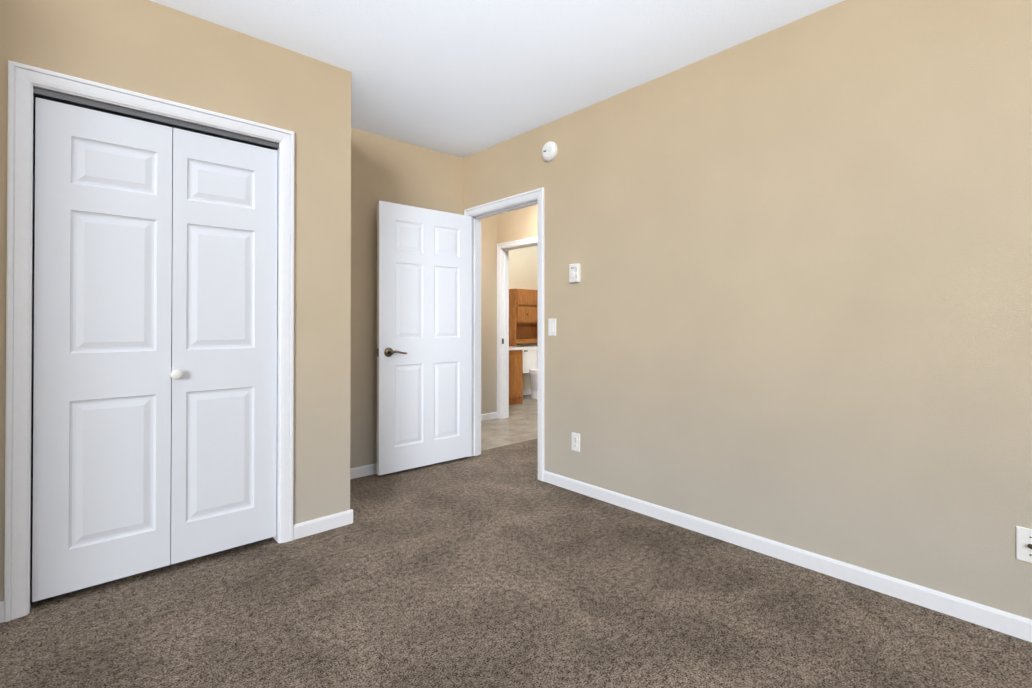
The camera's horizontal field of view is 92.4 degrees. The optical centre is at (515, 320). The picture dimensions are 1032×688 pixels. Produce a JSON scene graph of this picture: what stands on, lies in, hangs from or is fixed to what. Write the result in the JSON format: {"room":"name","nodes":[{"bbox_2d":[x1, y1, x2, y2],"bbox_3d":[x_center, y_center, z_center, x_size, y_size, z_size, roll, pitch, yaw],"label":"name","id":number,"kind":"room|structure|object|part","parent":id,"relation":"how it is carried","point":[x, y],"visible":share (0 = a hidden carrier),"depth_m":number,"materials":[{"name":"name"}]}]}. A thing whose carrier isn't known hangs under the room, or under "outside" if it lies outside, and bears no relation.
{"room":"empty bedroom","nodes":[
{"label":"empty bedroom","id":0,"kind":"room"},
{"bbox_2d":[31,96,273,602],"bbox_3d":[-1.551,0.098,2.209,0.909,1.986,0.020,0,-1,-42],"label":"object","id":1,"kind":"structure","parent":0,"point":[33,324],"depth_m":1.91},
{"bbox_2d":[0,0,350,601],"bbox_3d":[-1.768,-0.128,2.372,1.700,2.440,0.731,0,-1,-42],"label":"wall","id":2,"kind":"structure","parent":0,"point":[152,48],"depth_m":2.45,"materials":[{"name":"beige paint"}]},
{"bbox_2d":[0,601,3,622],"bbox_3d":[-1.998,1.051,1.652,0.402,0.072,0.012,0,-1,-42],"label":"baseboard","id":3,"kind":"structure","parent":2,"relation":"attached to","point":[1,611],"depth_m":1.78,"materials":[{"name":"white wood"}]},
{"bbox_2d":[32,97,171,601],"bbox_3d":[-1.666,0.109,2.017,0.428,1.900,0.030,0,-1,-42],"label":"bifold closet door","id":4,"kind":"structure","parent":2,"relation":"in","point":[102,364],"depth_m":1.99,"materials":[{"name":"white wood"}]},
{"bbox_2d":[4,60,294,621],"bbox_3d":[-1.521,0.097,2.176,0.909,1.986,0.112,0,-1,-42],"label":"door frame","id":5,"kind":"structure","parent":2,"relation":"attached to","point":[277,537],"depth_m":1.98,"materials":[{"name":"white wood"}]},
{"bbox_2d":[33,86,278,149],"bbox_3d":[-1.503,-0.864,2.163,0.869,0.024,0.033,0,-1,-42],"label":"trim","id":6,"kind":"structure","parent":2,"relation":"attached to","point":[82,102],"depth_m":2.09,"materials":[{"name":"metal"}]},
{"bbox_2d":[170,128,277,564],"bbox_3d":[-1.338,0.111,2.289,0.438,1.900,0.068,0,-1,-42],"label":"bifold closet door","id":7,"kind":"structure","parent":2,"relation":"in","point":[223,374],"depth_m":2.28,"materials":[{"name":"white wood"}]},
{"bbox_3d":[-1.473,0.235,2.145,0.046,0.046,0.038,0,-1,-42],"label":"knob","id":8,"kind":"part","parent":7,"relation":"part of","materials":[{"name":"white plastic"}]},
{"bbox_2d":[293,509,352,539],"bbox_3d":[-0.996,1.057,2.565,0.311,0.072,0.012,0,-1,-42],"label":"baseboard","id":9,"kind":"structure","parent":2,"relation":"attached to","point":[319,525],"depth_m":2.55,"materials":[{"name":"white wood"}]},
{"bbox_2d":[350,127,462,467],"bbox_3d":[-1.617,-0.123,3.079,3.095,2.440,0.110,0,-1,-42],"label":"wall","id":10,"kind":"structure","parent":0,"point":[385,169],"depth_m":3.54,"materials":[{"name":"beige paint"}]},
{"bbox_2d":[350,463,376,478],"bbox_3d":[-0.907,1.064,3.635,1.285,0.072,0.012,0,-1,-42],"label":"baseboard","id":11,"kind":"structure","parent":10,"relation":"attached to","point":[362,471],"depth_m":3.48,"materials":[{"name":"white wood"}]},
{"bbox_2d":[481,215,496,413],"bbox_3d":[-0.658,-0.108,5.306,1.105,2.440,0.110,0,-1,-42],"label":"wall","id":12,"kind":"structure","parent":0,"point":[488,314],"depth_m":5.55,"materials":[{"name":"beige paint"}]},
{"bbox_2d":[481,412,496,420],"bbox_3d":[-0.617,1.075,5.253,1.105,0.072,0.012,0,-1,-42],"label":"baseboard","id":13,"kind":"structure","parent":12,"relation":"attached to","point":[489,416],"depth_m":5.53,"materials":[{"name":"white wood"}]},
{"bbox_2d":[150,0,843,157],"bbox_3d":[0.501,-1.382,3.320,6.540,0.080,6.820,0,-1,-42],"label":"ceiling","id":14,"kind":"structure","parent":0,"point":[462,78],"depth_m":2.44,"materials":[{"name":"paint"}]},
{"bbox_2d":[481,395,537,450],"bbox_3d":[0.271,1.141,5.934,3.335,0.050,2.620,0,-1,-42],"label":"floor","id":15,"kind":"structure","parent":0,"point":[519,424],"depth_m":5.12,"materials":[{"name":"beige tile"}]},
{"bbox_2d":[509,346,524,404],"bbox_3d":[-0.320,0.691,6.619,0.640,0.860,0.593,0,-1,-42],"label":"bathroom vanity","id":16,"kind":"object","parent":15,"relation":"on","point":[515,375],"visible":0.29,"depth_m":6.53,"materials":[{"name":"brown wood"}]},
{"bbox_2d":[517,346,537,399],"bbox_3d":[0.331,0.754,7.114,0.417,0.740,0.718,0,-1,-42],"label":"toilet","id":17,"kind":"object","parent":15,"relation":"on","point":[530,360],"visible":0.42,"depth_m":7.16,"materials":[{"name":"ceramic"}]},
{"bbox_2d":[0,438,1031,687],"bbox_3d":[0.425,1.113,1.813,4.420,0.050,4.720,0,-1,-42],"label":"floor carpet","id":18,"kind":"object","parent":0,"point":[502,566],"visible":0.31,"depth_m":1.82,"materials":[{"name":"brown carpet"}]},
{"bbox_2d":[497,205,536,243],"bbox_3d":[1.681,-0.120,3.643,0.110,2.440,5.720,0,-1,-42],"label":"wall","id":19,"kind":"structure","parent":0,"point":[517,224],"depth_m":5.39,"materials":[{"name":"beige paint"}]},
{"bbox_2d":[497,237,536,418],"bbox_3d":[0.125,0.122,5.335,0.129,1.980,0.890,0,-1,-42],"label":"door frame","id":20,"kind":"structure","parent":19,"relation":"attached to","point":[504,333],"depth_m":5.60,"materials":[{"name":"white wood"}]},
{"bbox_2d":[509,289,537,346],"bbox_3d":[0.177,0.341,7.294,0.650,1.570,0.264,0,-1,-42],"label":"shelf","id":21,"kind":"object","parent":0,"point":[523,315],"visible":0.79,"depth_m":7.12,"materials":[{"name":"brown wood"}]},
{"bbox_2d":[509,246,537,389],"bbox_3d":[-0.126,-0.095,7.280,2.120,2.440,0.110,0,-1,-42],"label":"wall","id":22,"kind":"structure","parent":0,"point":[523,271],"depth_m":7.44,"materials":[{"name":"paint"}]},
{"bbox_2d":[523,389,531,394],"bbox_3d":[-0.118,1.089,7.196,1.990,0.072,0.012,0,-1,-42],"label":"baseboard","id":23,"kind":"structure","parent":22,"relation":"attached to","point":[526,392],"depth_m":7.45,"materials":[{"name":"white wood"}]},
{"bbox_2d":[463,0,1031,619],"bbox_3d":[0.783,-0.125,2.824,0.110,2.440,5.720,0,-1,-42],"label":"wall","id":24,"kind":"structure","parent":0,"point":[793,306],"depth_m":2.16,"materials":[{"name":"beige paint"}]},
{"bbox_2d":[376,201,471,474],"bbox_3d":[-0.665,0.125,3.720,0.814,1.916,0.155,0,-1,-41],"label":"bedroom door","id":25,"kind":"structure","parent":24,"relation":"in","point":[424,337],"depth_m":3.68,"materials":[{"name":"white painted wood"},{"name":"satin nickel handle"}]},
{"bbox_3d":[-0.849,0.226,3.498,0.148,0.066,0.060,0,-1,-41],"label":"handle","id":26,"kind":"part","parent":25,"relation":"part of","materials":[{"name":"brown metal"}]},
{"bbox_2d":[464,187,543,480],"bbox_3d":[-0.075,0.098,3.751,0.129,2.007,0.902,0,-1,-42],"label":"door frame","id":27,"kind":"structure","parent":24,"relation":"attached to","point":[476,334],"depth_m":3.81,"materials":[{"name":"white wood"}]},
{"bbox_2d":[542,141,556,161],"bbox_3d":[0.219,-1.142,3.341,0.036,0.132,0.132,0,-1,-42],"label":"smoke detector","id":28,"kind":"object","parent":24,"relation":"attached to","point":[549,151],"visible":1,"depth_m":3.32,"materials":[{"name":"white plastic"}]},
{"bbox_2d":[548,319,555,335],"bbox_3d":[0.241,0.047,3.328,0.012,0.115,0.070,0,-1,-42],"label":"light switch","id":29,"kind":"object","parent":24,"relation":"attached to","point":[551,327],"visible":1,"depth_m":3.32,"materials":[{"name":"white plastic"}]},
{"bbox_2d":[569,263,579,282],"bbox_3d":[0.374,-0.301,3.167,0.034,0.118,0.072,0,-1,-42],"label":"thermostat","id":30,"kind":"object","parent":24,"relation":"attached to","point":[574,273],"visible":1,"depth_m":3.15,"materials":[{"name":"white plastic"}]},
{"bbox_2d":[572,432,579,451],"bbox_3d":[0.382,0.782,3.171,0.008,0.115,0.070,0,-1,-42],"label":"duplex electrical outlet","id":31,"kind":"object","parent":24,"relation":"attached to","point":[575,441],"visible":1,"depth_m":3.17,"materials":[{"name":"white plastic"}]},
{"bbox_2d":[543,470,1031,641],"bbox_3d":[1.390,1.054,2.059,0.012,0.072,3.563,0,-1,-42],"label":"baseboard","id":32,"kind":"structure","parent":24,"relation":"attached to","point":[1011,624],"depth_m":2.12,"materials":[{"name":"white wood"}]},
{"bbox_2d":[1016,526,1031,562],"bbox_3d":[1.740,0.766,1.673,0.018,0.115,0.070,0,-1,-42],"label":"outlet","id":33,"kind":"object","parent":24,"relation":"attached to","point":[1023,543],"visible":1,"depth_m":1.69,"materials":[{"name":"white plastic"}]}
]}

